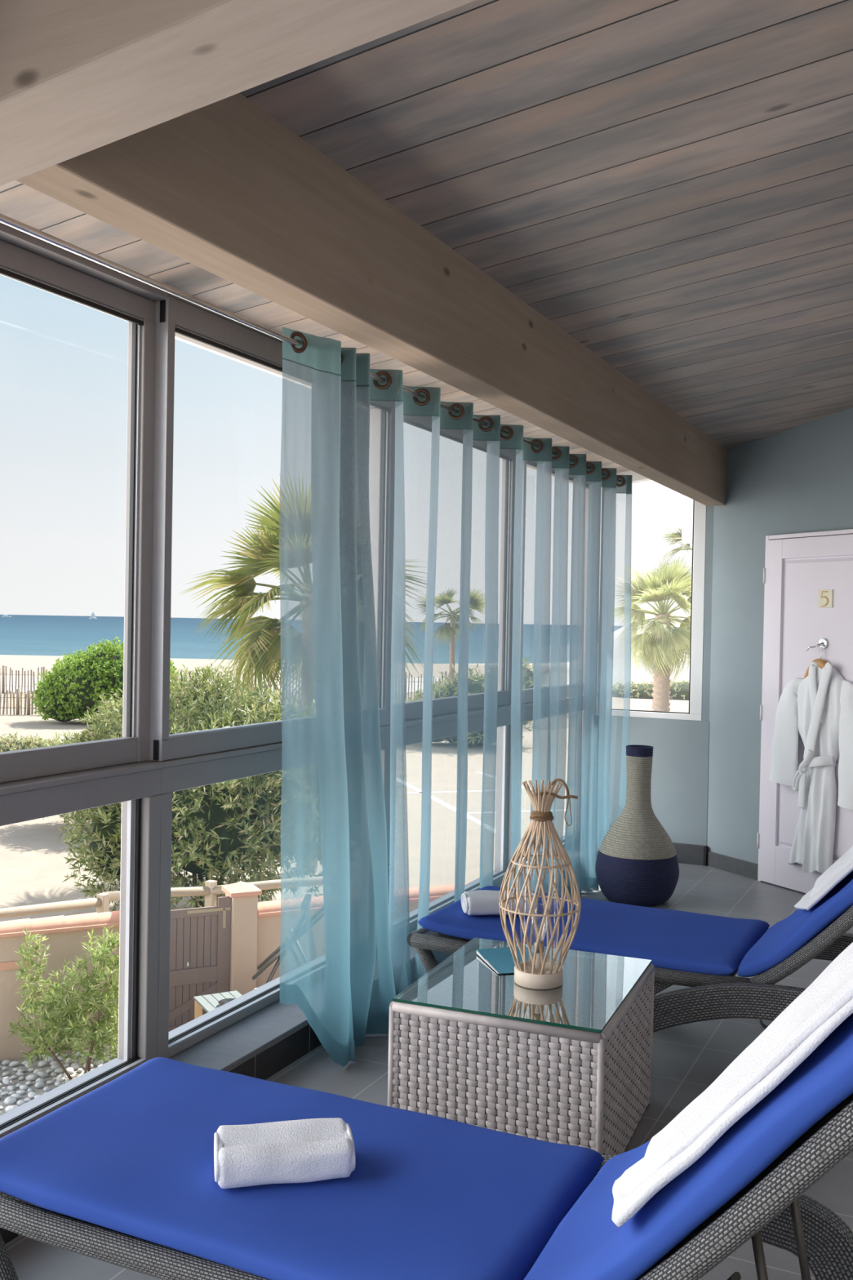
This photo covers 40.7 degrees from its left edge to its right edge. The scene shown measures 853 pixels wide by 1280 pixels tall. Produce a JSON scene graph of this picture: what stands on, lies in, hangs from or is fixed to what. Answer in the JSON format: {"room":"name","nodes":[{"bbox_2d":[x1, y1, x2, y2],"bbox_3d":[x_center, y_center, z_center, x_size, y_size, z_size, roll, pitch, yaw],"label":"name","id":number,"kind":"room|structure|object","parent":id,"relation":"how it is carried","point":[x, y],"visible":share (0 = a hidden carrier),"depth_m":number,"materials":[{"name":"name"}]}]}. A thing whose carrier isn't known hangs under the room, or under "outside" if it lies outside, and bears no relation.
{"room":"spa","nodes":[
{"label":"spa","id":0,"kind":"room"},
{"bbox_2d":[0,0,852,472],"bbox_3d":[1.443,-1.454,1.822,5.830,1.000,10.550,1,1,25],"label":"ceiling","id":1,"kind":"structure","parent":0,"point":[667,184],"depth_m":2.99,"materials":[{"name":"wood"}]},
{"bbox_2d":[0,0,475,186],"bbox_3d":[1.007,-1.201,1.048,5.540,1.156,0.200,1,1,25],"label":"ceiling beam","id":2,"kind":"structure","parent":1,"relation":"attached to","point":[77,77],"depth_m":1.68,"materials":[{"name":"wood"}]},
{"bbox_2d":[0,274,602,494],"bbox_3d":[-1.104,-1.071,3.288,0.030,0.124,11.000,1,1,25],"label":"trim","id":3,"kind":"structure","parent":1,"relation":"attached to","point":[175,337],"depth_m":4.10,"materials":[{"name":"white paint"}]},
{"bbox_2d":[0,213,622,482],"bbox_3d":[-0.204,-1.004,4.075,0.036,0.166,6.593,1,1,25],"label":"curtain rod","id":4,"kind":"object","parent":1,"relation":"attached to","point":[9,221],"visible":0.66,"depth_m":3.05,"materials":[{"name":"metal"}]},
{"bbox_2d":[279,327,395,1066],"bbox_3d":[-0.273,0.224,3.949,0.186,2.406,0.788,1,1,25],"label":"curtain","id":5,"kind":"object","parent":4,"relation":"hanging from","point":[335,963],"visible":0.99,"depth_m":3.78,"materials":[{"name":"fabric"}]},
{"bbox_2d":[369,368,632,995],"bbox_3d":[0.484,0.209,5.554,0.171,2.400,3.361,1,1,25],"label":"curtain","id":6,"kind":"object","parent":4,"relation":"hanging from","point":[582,837],"visible":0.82,"depth_m":5.65,"materials":[{"name":"fabric"}]},
{"bbox_2d":[16,93,726,506],"bbox_3d":[-0.398,-0.985,2.542,0.124,0.359,10.260,1,1,25],"label":"ceiling beam","id":7,"kind":"structure","parent":1,"relation":"attached to","point":[223,187],"depth_m":2.88,"materials":[{"name":"wood"}]},
{"bbox_2d":[5,862,852,1279],"bbox_3d":[1.610,1.622,2.124,5.245,0.250,11.200,1,1,25],"label":"floor","id":8,"kind":"structure","parent":0,"point":[688,1058],"depth_m":3.85,"materials":[{"name":"tile"}]},
{"bbox_2d":[0,1013,852,1279],"bbox_3d":[0.021,0.929,2.212,1.933,1.101,0.818,1,1,25],"label":"sun lounger","id":9,"kind":"object","parent":8,"relation":"on","point":[122,1174],"visible":0.83,"depth_m":2.14,"materials":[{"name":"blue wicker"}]},
{"bbox_2d":[213,1117,355,1188],"bbox_3d":[-0.284,1.013,2.280,0.268,0.078,0.159,1,1,-12],"label":"folded towel","id":10,"kind":"object","parent":9,"relation":"on","point":[312,1149],"visible":1,"depth_m":2.22,"materials":[{"name":"fabric"}]},
{"bbox_2d":[0,1057,604,1279],"bbox_3d":[-0.294,1.081,2.363,1.165,0.067,0.665,1,1,25],"label":"seat cushion","id":11,"kind":"object","parent":9,"relation":"on","point":[124,1168],"depth_m":2.22,"materials":[{"name":"blue fabric"}]},
{"bbox_2d":[524,1013,852,1279],"bbox_3d":[0.562,0.758,1.953,0.702,0.732,0.665,1,1,25],"label":"backrest cushion","id":12,"kind":"object","parent":9,"relation":"on","point":[761,1166],"depth_m":1.67,"materials":[{"name":"blue fabric"}]},
{"bbox_2d":[612,942,852,1227],"bbox_3d":[0.575,0.649,1.879,0.536,0.611,0.524,1,1,25],"label":"towel","id":13,"kind":"object","parent":9,"relation":"on","point":[827,1002],"visible":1,"depth_m":1.74,"materials":[{"name":"fabric"}]},
{"bbox_2d":[387,937,654,1155],"bbox_3d":[0.302,1.225,3.409,0.613,0.450,0.703,1,1,22],"label":"side table","id":14,"kind":"object","parent":8,"relation":"on","point":[571,1063],"visible":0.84,"depth_m":3.14,"materials":[{"name":"wicker"}]},
{"bbox_2d":[476,946,533,973],"bbox_3d":[0.268,0.988,3.557,0.268,0.015,0.275,1,1,25],"label":"book","id":15,"kind":"object","parent":14,"relation":"on","point":[500,960],"visible":0.57,"depth_m":3.57,"materials":[{"name":"teal paper"}]},
{"bbox_2d":[498,778,581,989],"bbox_3d":[0.333,0.701,3.360,0.240,0.600,0.240,1,1,25],"label":"lantern lamp","id":16,"kind":"object","parent":14,"relation":"on","point":[536,973],"visible":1,"depth_m":3.32,"materials":[{"name":"brown wood"}]},
{"bbox_2d":[533,940,544,952],"bbox_3d":[0.329,0.896,3.363,0.030,0.030,0.030,1,1,25],"label":"bulb socket","id":17,"kind":"object","parent":16,"relation":"attached to","point":[542,942],"depth_m":3.35,"materials":[{"name":"metal"}]},
{"bbox_2d":[406,871,852,1032],"bbox_3d":[0.934,0.917,4.129,1.933,1.098,0.818,2,1,26],"label":"sun lounger","id":18,"kind":"object","parent":8,"relation":"on","point":[704,953],"visible":0.75,"depth_m":3.88,"materials":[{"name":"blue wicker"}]},
{"bbox_2d":[461,889,537,915],"bbox_3d":[0.274,0.992,4.352,0.270,0.076,0.151,1,1,-8],"label":"folded towel","id":19,"kind":"object","parent":18,"relation":"on","point":[481,902],"visible":0.69,"depth_m":4.29,"materials":[{"name":"fabric"}]},
{"bbox_2d":[417,885,769,975],"bbox_3d":[0.623,1.067,4.286,1.165,0.069,0.665,2,1,26],"label":"seat cushion","id":20,"kind":"object","parent":18,"relation":"on","point":[676,942],"depth_m":4.13,"materials":[{"name":"blue fabric"}]},
{"bbox_2d":[737,871,852,977],"bbox_3d":[1.470,0.747,3.862,0.704,0.730,0.665,2,1,26],"label":"backrest cushion","id":21,"kind":"object","parent":18,"relation":"on","point":[780,950],"depth_m":3.65,"materials":[{"name":"blue fabric"}]},
{"bbox_2d":[794,845,852,910],"bbox_3d":[1.503,0.634,3.829,0.539,0.609,0.486,1,1,25],"label":"towel","id":22,"kind":"object","parent":18,"relation":"on","point":[842,867],"visible":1,"depth_m":3.73,"materials":[{"name":"fabric"}]},
{"bbox_2d":[595,744,679,906],"bbox_3d":[1.157,1.000,6.290,0.453,0.839,0.452,1,1,25],"label":"vase","id":23,"kind":"object","parent":8,"relation":"on","point":[637,863],"visible":1,"depth_m":6.16,"materials":[{"name":"ceramic"}]},
{"bbox_2d":[595,715,709,845],"bbox_3d":[1.436,1.056,7.531,0.846,1.105,0.220,1,1,25],"label":"wall","id":24,"kind":"structure","parent":0,"point":[679,777],"depth_m":7.34,"materials":[{"name":"blue paint"}]},
{"bbox_2d":[0,845,597,1245],"bbox_3d":[-1.069,1.471,2.901,0.284,0.328,10.300,1,1,25],"label":"trim","id":25,"kind":"structure","parent":24,"relation":"attached to","point":[261,1045],"depth_m":3.79,"materials":[{"name":"black tile"}]},
{"bbox_2d":[0,222,168,1137],"bbox_3d":[-1.179,0.129,2.839,0.127,2.390,1.530,1,1,25],"label":"window","id":26,"kind":"structure","parent":25,"relation":"attached to","point":[42,782],"depth_m":3.47,"materials":[{"name":"grey paint"}]},
{"bbox_2d":[149,293,395,1057],"bbox_3d":[-0.522,0.119,4.218,0.127,2.390,1.536,1,1,25],"label":"window","id":27,"kind":"structure","parent":25,"relation":"attached to","point":[192,759],"depth_m":3.71,"materials":[{"name":"grey paint"}]},
{"bbox_2d":[387,414,515,930],"bbox_3d":[0.138,0.109,5.601,0.127,2.390,1.530,1,1,25],"label":"window","id":28,"kind":"structure","parent":25,"relation":"attached to","point":[445,709],"depth_m":6.23,"materials":[{"name":"grey paint"}]},
{"bbox_2d":[520,460,589,871],"bbox_3d":[0.771,0.100,6.930,0.127,2.390,1.426,1,1,25],"label":"window","id":29,"kind":"structure","parent":24,"relation":"in","point":[528,693],"depth_m":7.26,"materials":[{"name":"grey paint"}]},
{"bbox_2d":[598,470,706,720],"bbox_3d":[1.465,-0.343,7.444,0.687,1.695,0.095,1,1,25],"label":"window","id":30,"kind":"structure","parent":24,"relation":"in","point":[699,543],"depth_m":7.29,"materials":[{"name":"white paint"}]},
{"bbox_2d":[672,842,707,866],"bbox_3d":[1.515,1.351,7.362,0.557,0.122,0.046,1,1,25],"label":"baseboard","id":31,"kind":"structure","parent":24,"relation":"attached to","point":[691,854],"depth_m":7.27,"materials":[{"name":"tile"}]},
{"bbox_2d":[701,505,714,721],"bbox_3d":[1.827,-0.484,7.338,0.055,1.995,0.215,1,1,25],"label":"wall pier","id":32,"kind":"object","parent":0,"point":[710,509],"visible":0.36,"depth_m":7.25,"materials":[{"name":"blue paint"}]},
{"bbox_2d":[706,407,852,864],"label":"wall","id":33,"kind":"structure","parent":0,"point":[798,479],"depth_m":6.94,"materials":[{"name":"blue paint"}]},
{"bbox_2d":[706,850,758,879],"bbox_3d":[1.871,1.378,7.051,0.398,0.092,0.296,1,1,25],"label":"baseboard","id":34,"kind":"structure","parent":33,"relation":"attached to","point":[740,867],"depth_m":7.03,"materials":[{"name":"tile"}]},
{"bbox_2d":[756,528,852,893],"bbox_3d":[2.197,0.416,6.439,0.721,2.046,0.532,1,1,25],"label":"door","id":35,"kind":"structure","parent":33,"relation":"attached to","point":[795,570],"depth_m":6.58,"materials":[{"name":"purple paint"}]},
{"bbox_2d":[769,662,852,873],"bbox_3d":[2.156,0.707,6.383,0.546,1.180,0.417,1,1,25],"label":"bathrobe","id":36,"kind":"object","parent":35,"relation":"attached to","point":[819,706],"visible":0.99,"depth_m":6.35,"materials":[{"name":"fabric"}]},
{"bbox_2d":[805,638,828,650],"bbox_3d":[2.169,0.026,6.398,0.121,0.074,0.075,1,1,25],"label":"robe hook","id":37,"kind":"object","parent":35,"relation":"attached to","point":[823,643],"visible":1,"depth_m":6.39,"materials":[{"name":"silver metal"}]},
{"bbox_2d":[804,649,826,678],"bbox_3d":[2.201,0.163,6.407,0.227,0.218,0.171,1,1,25],"label":"clothes hanger","id":38,"kind":"object","parent":37,"relation":"hanging from","point":[821,663],"visible":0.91,"depth_m":6.38,"materials":[{"name":"wood"}]},
{"bbox_2d":[817,589,833,607],"bbox_3d":[2.217,-0.230,6.389,0.084,0.100,0.064,1,1,25],"label":"door number","id":39,"kind":"object","parent":35,"relation":"attached to","point":[825,596],"depth_m":6.38,"materials":[{"name":"ceramic"}]},
{"label":"outside","id":40,"kind":"structure","parent":0,"visible":0},
{"bbox_2d":[567,622,689,688],"bbox_3d":[17.015,1.107,91.598,19.000,5.211,19.000,1,1,25],"label":"dune","id":41,"kind":"object","parent":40,"point":[637,676],"visible":0.1,"depth_m":86.33,"materials":[{"name":"sand"}]},
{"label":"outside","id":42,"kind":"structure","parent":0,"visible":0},
{"bbox_2d":[0,614,679,663],"bbox_3d":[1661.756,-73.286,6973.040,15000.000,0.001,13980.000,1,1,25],"label":"sea","id":43,"kind":"structure","parent":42,"point":[20,634],"depth_m":329.98,"materials":[{"name":"liquid"}]},
{"bbox_2d":[88,612,96,618],"bbox_3d":[-606.973,-45.354,2095.204,13.200,13.800,2.880,0,1,-38],"label":"sailboat","id":44,"kind":"object","parent":43,"relation":"on","point":[92,616],"visible":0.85,"depth_m":2094.72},
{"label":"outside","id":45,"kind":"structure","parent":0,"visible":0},
{"bbox_2d":[0,654,688,921],"bbox_3d":[-5.764,3.881,63.701,185.000,0.300,170.000,1,1,25],"label":"ground","id":46,"kind":"structure","parent":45,"point":[33,867],"depth_m":24.89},
{"bbox_2d":[0,688,43,715],"bbox_3d":[-19.908,2.948,55.332,13.588,1.373,6.885,1,1,25],"label":"fence","id":47,"kind":"object","parent":46,"relation":"on","point":[27,695],"visible":0.25,"depth_m":55.44,"materials":[{"name":"wood"}]},
{"bbox_2d":[0,732,75,751],"bbox_3d":[-10.520,3.291,29.936,7.750,1.851,4.373,1,1,25],"label":"clipped hedge","id":48,"kind":"object","parent":46,"relation":"on","point":[6,744],"visible":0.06,"depth_m":29.45,"materials":[{"name":"green plant"}]},
{"bbox_2d":[0,893,109,918],"bbox_3d":[-5.852,3.891,14.071,2.040,1.240,3.440,1,1,25],"label":"coping","id":49,"kind":"object","parent":46,"relation":"on","point":[101,902],"visible":0.52,"depth_m":14.78,"materials":[{"name":"concrete"}]},
{"bbox_2d":[0,1048,111,1115],"bbox_3d":[-4.298,4.610,10.736,5.135,0.065,4.793,1,1,25],"label":"gravel bed","id":50,"kind":"object","parent":46,"relation":"on","point":[4,1087],"depth_m":12.01,"materials":[{"name":"gravel"}]},
{"bbox_2d":[0,1091,8,1096],"bbox_3d":[-4.234,4.551,11.530,0.085,0.071,0.064,1,1,-7],"label":"pebble","id":51,"kind":"object","parent":50,"relation":"on","point":[4,1093],"visible":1,"depth_m":11.52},
{"bbox_2d":[1,1059,9,1065],"bbox_3d":[-4.505,4.527,12.323,0.090,0.087,0.112,1,1,-10],"label":"pebble","id":52,"kind":"object","parent":50,"relation":"on","point":[6,1062],"visible":1,"depth_m":12.30,"materials":[{"name":"stone"}]},
{"bbox_2d":[1,1071,9,1076],"bbox_3d":[-4.399,4.537,12.032,0.071,0.060,0.084,2,1,32],"label":"pebble","id":53,"kind":"object","parent":50,"relation":"on","point":[7,1073],"visible":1,"depth_m":12.01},
{"bbox_2d":[2,1076,12,1085],"bbox_3d":[-4.310,4.533,11.820,0.150,0.127,0.110,2,1,44],"label":"pebble","id":54,"kind":"object","parent":50,"relation":"on","point":[6,1081],"visible":0.99,"depth_m":11.79,"materials":[{"name":"stone"}]},
{"bbox_2d":[3,1096,16,1105],"bbox_3d":[-4.108,4.543,11.345,0.118,0.094,0.133,1,1,15],"label":"pebble","id":55,"kind":"object","parent":50,"relation":"on","point":[10,1100],"visible":0.98,"depth_m":11.31,"materials":[{"name":"stone"}]},
{"bbox_2d":[7,1084,14,1090],"bbox_3d":[-4.215,4.545,11.675,0.092,0.074,0.083,2,1,40],"label":"pebble","id":56,"kind":"object","parent":50,"relation":"on","point":[11,1087],"visible":1,"depth_m":11.65,"materials":[{"name":"stone"}]},
{"bbox_2d":[4,1104,17,1111],"bbox_3d":[-4.027,4.548,11.162,0.125,0.076,0.101,1,1,-43],"label":"pebble","id":57,"kind":"object","parent":50,"relation":"on","point":[8,1108],"visible":0.59,"depth_m":11.14,"materials":[{"name":"stone"}]},
{"bbox_2d":[8,1061,19,1066],"bbox_3d":[-4.407,4.529,12.287,0.121,0.099,0.090,1,1,-8],"label":"pebble","id":58,"kind":"object","parent":50,"relation":"on","point":[13,1064],"visible":1,"depth_m":12.26,"materials":[{"name":"stone"}]},
{"bbox_2d":[9,1093,21,1099],"bbox_3d":[-4.093,4.549,11.463,0.103,0.071,0.085,1,1,13],"label":"pebble","id":59,"kind":"object","parent":50,"relation":"on","point":[16,1095],"visible":0.91,"depth_m":11.44,"materials":[{"name":"stone"}]},
{"bbox_2d":[16,1071,24,1076],"bbox_3d":[-4.246,4.540,12.032,0.092,0.068,0.068,1,1,-2],"label":"pebble","id":60,"kind":"object","parent":50,"relation":"on","point":[18,1073],"visible":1,"depth_m":12.01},
{"bbox_2d":[16,1099,25,1105],"bbox_3d":[-3.992,4.556,11.320,0.081,0.086,0.108,1,1,12],"label":"pebble","id":61,"kind":"object","parent":50,"relation":"on","point":[20,1102],"visible":0.76,"depth_m":11.29,"materials":[{"name":"stone"}]},
{"bbox_2d":[16,1089,25,1095],"bbox_3d":[-4.080,4.551,11.565,0.093,0.069,0.069,1,1,-18],"label":"pebble","id":62,"kind":"object","parent":50,"relation":"on","point":[20,1092],"visible":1,"depth_m":11.55,"materials":[{"name":"stone"}]},
{"bbox_2d":[17,1067,25,1072],"bbox_3d":[-4.268,4.537,12.118,0.081,0.078,0.103,1,1,10],"label":"pebble","id":63,"kind":"object","parent":50,"relation":"on","point":[22,1069],"visible":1,"depth_m":12.09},
{"bbox_2d":[18,1084,28,1090],"bbox_3d":[-4.091,4.546,11.687,0.104,0.081,0.091,2,1,30],"label":"pebble","id":64,"kind":"object","parent":50,"relation":"on","point":[24,1086],"visible":0.97,"depth_m":11.66,"materials":[{"name":"stone"}]},
{"bbox_2d":[24,1062,33,1068],"bbox_3d":[-4.235,4.535,12.253,0.109,0.090,0.087,2,1,28],"label":"pebble","id":65,"kind":"object","parent":50,"relation":"on","point":[26,1064],"visible":0.72,"depth_m":12.23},
{"bbox_2d":[26,1067,35,1071],"bbox_3d":[-4.177,4.541,12.152,0.089,0.067,0.062,1,1,16],"label":"pebble","id":66,"kind":"object","parent":50,"relation":"on","point":[29,1069],"visible":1,"depth_m":12.13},
{"bbox_2d":[25,1073,37,1080],"bbox_3d":[-4.098,4.538,11.933,0.132,0.102,0.099,1,1,0],"label":"pebble","id":67,"kind":"object","parent":50,"relation":"on","point":[32,1077],"visible":0.98,"depth_m":11.91,"materials":[{"name":"stone"}]},
{"bbox_2d":[27,1091,35,1098],"bbox_3d":[-3.944,4.548,11.494,0.088,0.074,0.112,0,1,-43],"label":"pebble","id":68,"kind":"object","parent":50,"relation":"on","point":[31,1095],"visible":0.98,"depth_m":11.46,"materials":[{"name":"stone"}]},
{"bbox_2d":[33,1068,43,1074],"bbox_3d":[-4.085,4.540,12.099,0.107,0.077,0.074,1,1,-26],"label":"pebble","id":69,"kind":"object","parent":50,"relation":"on","point":[35,1072],"visible":0.77,"depth_m":12.08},
{"bbox_2d":[35,1081,44,1088],"bbox_3d":[-3.950,4.543,11.742,0.088,0.101,0.135,1,1,9],"label":"pebble","id":70,"kind":"object","parent":50,"relation":"on","point":[38,1085],"visible":1,"depth_m":11.71,"materials":[{"name":"stone"}]},
{"bbox_2d":[35,1077,45,1082],"bbox_3d":[-3.980,4.544,11.863,0.109,0.081,0.089,0,1,-44],"label":"pebble","id":71,"kind":"object","parent":50,"relation":"on","point":[39,1079],"visible":0.75,"depth_m":11.85,"materials":[{"name":"stone"}]},
{"bbox_2d":[36,1071,48,1078],"bbox_3d":[-4.010,4.541,12.011,0.128,0.102,0.094,1,1,-18],"label":"pebble","id":72,"kind":"object","parent":50,"relation":"on","point":[42,1074],"visible":0.94,"depth_m":11.99,"materials":[{"name":"stone"}]},
{"bbox_2d":[38,1060,46,1067],"bbox_3d":[-4.108,4.532,12.296,0.093,0.105,0.133,0,1,-33],"label":"pebble","id":73,"kind":"object","parent":50,"relation":"on","point":[41,1064],"visible":0.97,"depth_m":12.26,"materials":[{"name":"stone"}]},
{"bbox_2d":[43,1085,51,1091],"bbox_3d":[-3.847,4.554,11.665,0.079,0.087,0.102,2,1,33],"label":"pebble","id":74,"kind":"object","parent":50,"relation":"on","point":[46,1088],"visible":0.98,"depth_m":11.64,"materials":[{"name":"stone"}]},
{"bbox_2d":[44,1054,53,1062],"bbox_3d":[-4.084,4.531,12.431,0.088,0.098,0.133,0,1,-45],"label":"pebble","id":75,"kind":"object","parent":50,"relation":"on","point":[50,1059],"visible":0.77,"depth_m":12.40,"materials":[{"name":"stone"}]},
{"bbox_2d":[45,1068,53,1073],"bbox_3d":[-3.973,4.546,12.126,0.085,0.065,0.075,0,1,-40],"label":"pebble","id":76,"kind":"object","parent":50,"relation":"on","point":[50,1070],"visible":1,"depth_m":12.11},
{"bbox_2d":[50,1063,58,1070],"bbox_3d":[-3.951,4.539,12.227,0.083,0.072,0.108,0,1,-32],"label":"pebble","id":77,"kind":"object","parent":50,"relation":"on","point":[54,1066],"visible":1,"depth_m":12.20,"materials":[{"name":"stone"}]},
{"bbox_2d":[53,1067,63,1073],"bbox_3d":[-3.876,4.543,12.134,0.102,0.067,0.077,1,1,-13],"label":"pebble","id":78,"kind":"object","parent":50,"relation":"on","point":[59,1070],"visible":0.98,"depth_m":12.11,"materials":[{"name":"stone"}]},
{"bbox_2d":[54,1080,62,1086],"bbox_3d":[-3.773,4.551,11.795,0.078,0.078,0.110,1,1,5],"label":"pebble","id":79,"kind":"object","parent":50,"relation":"on","point":[57,1083],"visible":0.82,"depth_m":11.77,"materials":[{"name":"stone"}]},
{"bbox_2d":[56,1072,66,1081],"bbox_3d":[-3.789,4.543,11.933,0.093,0.108,0.143,1,1,3],"label":"pebble","id":80,"kind":"object","parent":50,"relation":"on","point":[61,1077],"visible":0.97,"depth_m":11.91,"materials":[{"name":"stone"}]},
{"bbox_2d":[5,924,119,1079],"bbox_3d":[-3.664,3.767,12.036,1.443,1.649,1.131,1,1,25],"label":"shrub","id":81,"kind":"object","parent":50,"relation":"on","point":[72,1020],"visible":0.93,"depth_m":11.91,"materials":[{"name":"green plant"}]},
{"bbox_2d":[65,1066,74,1074],"bbox_3d":[-3.770,4.541,12.130,0.096,0.092,0.123,0,1,-38],"label":"pebble","id":82,"kind":"object","parent":50,"relation":"on","point":[70,1070],"visible":0.74,"depth_m":12.11,"materials":[{"name":"stone"}]},
{"bbox_2d":[63,1057,75,1064],"bbox_3d":[-3.843,4.535,12.392,0.136,0.107,0.112,1,1,-8],"label":"pebble","id":83,"kind":"object","parent":50,"relation":"on","point":[67,1059],"visible":0.56,"depth_m":12.36,"materials":[{"name":"stone"}]},
{"bbox_2d":[70,1062,79,1070],"bbox_3d":[-3.744,4.541,12.249,0.096,0.097,0.124,0,1,-43],"label":"pebble","id":84,"kind":"object","parent":50,"relation":"on","point":[75,1067],"visible":0.9,"depth_m":12.22,"materials":[{"name":"stone"}]},
{"bbox_2d":[94,1059,103,1066],"bbox_3d":[-3.512,4.544,12.358,0.090,0.087,0.118,1,1,19],"label":"pebble","id":85,"kind":"object","parent":50,"relation":"on","point":[98,1062],"visible":0.69,"depth_m":12.33,"materials":[{"name":"stone"}]},
{"bbox_2d":[0,910,119,1062],"bbox_3d":[-5.646,3.790,11.964,5.024,1.517,0.321,1,1,-25],"label":"wall","id":86,"kind":"structure","parent":46,"relation":"on","point":[64,934],"depth_m":12.54,"materials":[{"name":"concrete"}]},
{"bbox_2d":[30,635,182,723],"bbox_3d":[-14.514,1.790,52.074,6.359,3.986,5.247,1,1,25],"label":"round shrub","id":87,"kind":"object","parent":46,"relation":"on","point":[66,692],"visible":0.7,"depth_m":50.67,"materials":[{"name":"green plant"}]},
{"bbox_2d":[39,662,257,823],"bbox_3d":[-6.320,2.419,26.355,5.556,3.838,3.999,1,1,25],"label":"bush","id":88,"kind":"object","parent":46,"relation":"on","point":[100,732],"visible":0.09,"depth_m":25.95,"materials":[{"name":"green plant"}]},
{"bbox_2d":[57,677,281,911],"bbox_3d":[-3.208,2.563,19.016,5.085,3.892,4.526,1,1,25],"label":"bush","id":89,"kind":"object","parent":46,"relation":"on","point":[214,826],"visible":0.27,"depth_m":17.91,"materials":[{"name":"green plant"}]},
{"bbox_2d":[102,879,280,906],"bbox_3d":[-2.811,3.917,15.981,2.352,1.240,2.436,1,1,25],"label":"coping","id":90,"kind":"object","parent":46,"relation":"on","point":[211,889],"visible":0.23,"depth_m":15.77,"materials":[{"name":"concrete"}]},
{"bbox_2d":[0,686,411,709],"bbox_3d":[-16.775,3.178,62.763,36.411,0.728,22.915,1,1,25],"label":"dune grass","id":91,"kind":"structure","parent":46,"relation":"on","point":[20,686],"depth_m":63.98,"materials":[{"name":"plant"}]},
{"bbox_2d":[193,990,241,1018],"bbox_3d":[-2.162,4.247,12.331,0.490,0.720,0.680,1,1,-29],"label":"garden table","id":92,"kind":"object","parent":46,"relation":"on","point":[208,1002],"visible":0.3,"depth_m":12.45,"materials":[{"name":"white wood"}]},
{"bbox_2d":[217,998,235,1004],"bbox_3d":[-2.094,3.870,12.236,0.240,0.040,0.240,1,1,25],"label":"dish","id":93,"kind":"object","parent":92,"relation":"on","point":[222,1002],"visible":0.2,"depth_m":12.30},
{"bbox_2d":[221,881,262,995],"bbox_3d":[-2.198,3.719,13.594,0.370,1.735,0.410,1,1,-25],"label":"gate pillar","id":94,"kind":"structure","parent":46,"relation":"on","point":[244,895],"depth_m":13.44,"materials":[{"name":"paint"}]},
{"bbox_2d":[0,665,483,699],"bbox_3d":[-14.303,2.578,70.216,38.088,1.883,19.585,1,1,25],"label":"fence","id":95,"kind":"object","parent":46,"relation":"on","point":[2,666],"visible":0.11,"depth_m":70.27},
{"bbox_2d":[252,946,279,983],"bbox_3d":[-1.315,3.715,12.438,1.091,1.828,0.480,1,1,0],"label":"folding chair","id":96,"kind":"object","parent":46,"relation":"on","point":[265,963],"visible":0.12,"depth_m":12.24,"materials":[{"name":"brown metal"}]},
{"bbox_2d":[256,882,468,987],"bbox_3d":[0.036,3.875,14.674,4.634,1.472,0.320,1,1,-25],"label":"wall","id":97,"kind":"structure","parent":46,"relation":"on","point":[268,913],"depth_m":13.65,"materials":[{"name":"paint"}]},
{"bbox_2d":[413,587,484,681],"bbox_3d":[1.182,0.858,50.378,3.456,6.421,3.892,1,1,25],"label":"palm tree","id":98,"kind":"object","parent":46,"relation":"on","point":[449,629],"visible":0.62,"depth_m":50.08,"materials":[{"name":"plant"}]},
{"bbox_2d":[612,678,689,699],"bbox_3d":[16.061,3.450,78.090,7.998,1.770,5.026,1,1,25],"label":"scrub","id":99,"kind":"object","parent":46,"relation":"on","point":[680,691],"visible":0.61,"depth_m":76.79,"materials":[{"name":"green plant"}]},
{"bbox_2d":[613,553,692,711],"bbox_3d":[13.020,-0.435,64.175,7.378,9.010,7.296,1,1,25],"label":"palm tree","id":100,"kind":"object","parent":46,"relation":"on","point":[667,645],"visible":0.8,"depth_m":63.47,"materials":[{"name":"plant"}]},
{"bbox_2d":[655,509,692,573],"bbox_3d":[9.516,0.240,39.993,3.768,9.942,3.367,1,1,25],"label":"palm tree","id":101,"kind":"object","parent":46,"relation":"on","point":[673,536],"visible":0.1,"depth_m":40.30,"materials":[{"name":"plant"}]},
{"bbox_3d":[-3.283,3.689,13.076,0.345,1.770,0.410,1,1,-25],"label":"gate pillar","id":102,"kind":"structure","parent":46,"relation":"on","visible":0},
{"bbox_2d":[168,896,231,1031],"bbox_3d":[-2.708,3.760,13.248,0.912,1.545,0.052,1,1,-26],"label":"gate","id":103,"kind":"object","parent":102,"relation":"attached to","point":[200,938],"visible":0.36,"depth_m":13.27,"materials":[{"name":"brown paint"}]},
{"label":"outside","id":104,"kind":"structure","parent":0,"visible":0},
{"bbox_2d":[231,728,568,902],"bbox_3d":[5.727,4.364,37.845,26.000,0.050,46.800,1,1,25],"label":"parking lot","id":105,"kind":"structure","parent":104,"point":[444,756],"depth_m":29.52,"materials":[{"name":"concrete"}]},
{"bbox_2d":[181,474,426,704],"bbox_3d":[-2.324,0.653,21.948,5.212,7.597,5.206,1,1,25],"label":"palm tree","id":106,"kind":"object","parent":105,"relation":"on","point":[259,648],"visible":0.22,"depth_m":21.36,"materials":[{"name":"plant"}]},
{"bbox_2d":[405,656,533,746],"bbox_3d":[1.706,2.296,45.219,6.660,3.867,4.897,1,1,25],"label":"bush","id":107,"kind":"object","parent":105,"relation":"on","point":[476,683],"visible":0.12,"depth_m":44.47,"materials":[{"name":"green plant"}]},
{"bbox_2d":[405,771,566,831],"bbox_3d":[0.802,4.333,32.164,7.342,0.003,10.039,1,1,25],"label":"parking lines","id":108,"kind":"object","parent":105,"relation":"on","point":[419,791],"depth_m":30.99,"materials":[{"name":"white paint"}]},
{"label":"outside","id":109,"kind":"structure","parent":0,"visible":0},
{"bbox_2d":[0,662,569,693],"bbox_3d":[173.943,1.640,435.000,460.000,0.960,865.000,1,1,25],"label":"beach","id":110,"kind":"structure","parent":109,"point":[568,663],"depth_m":84.15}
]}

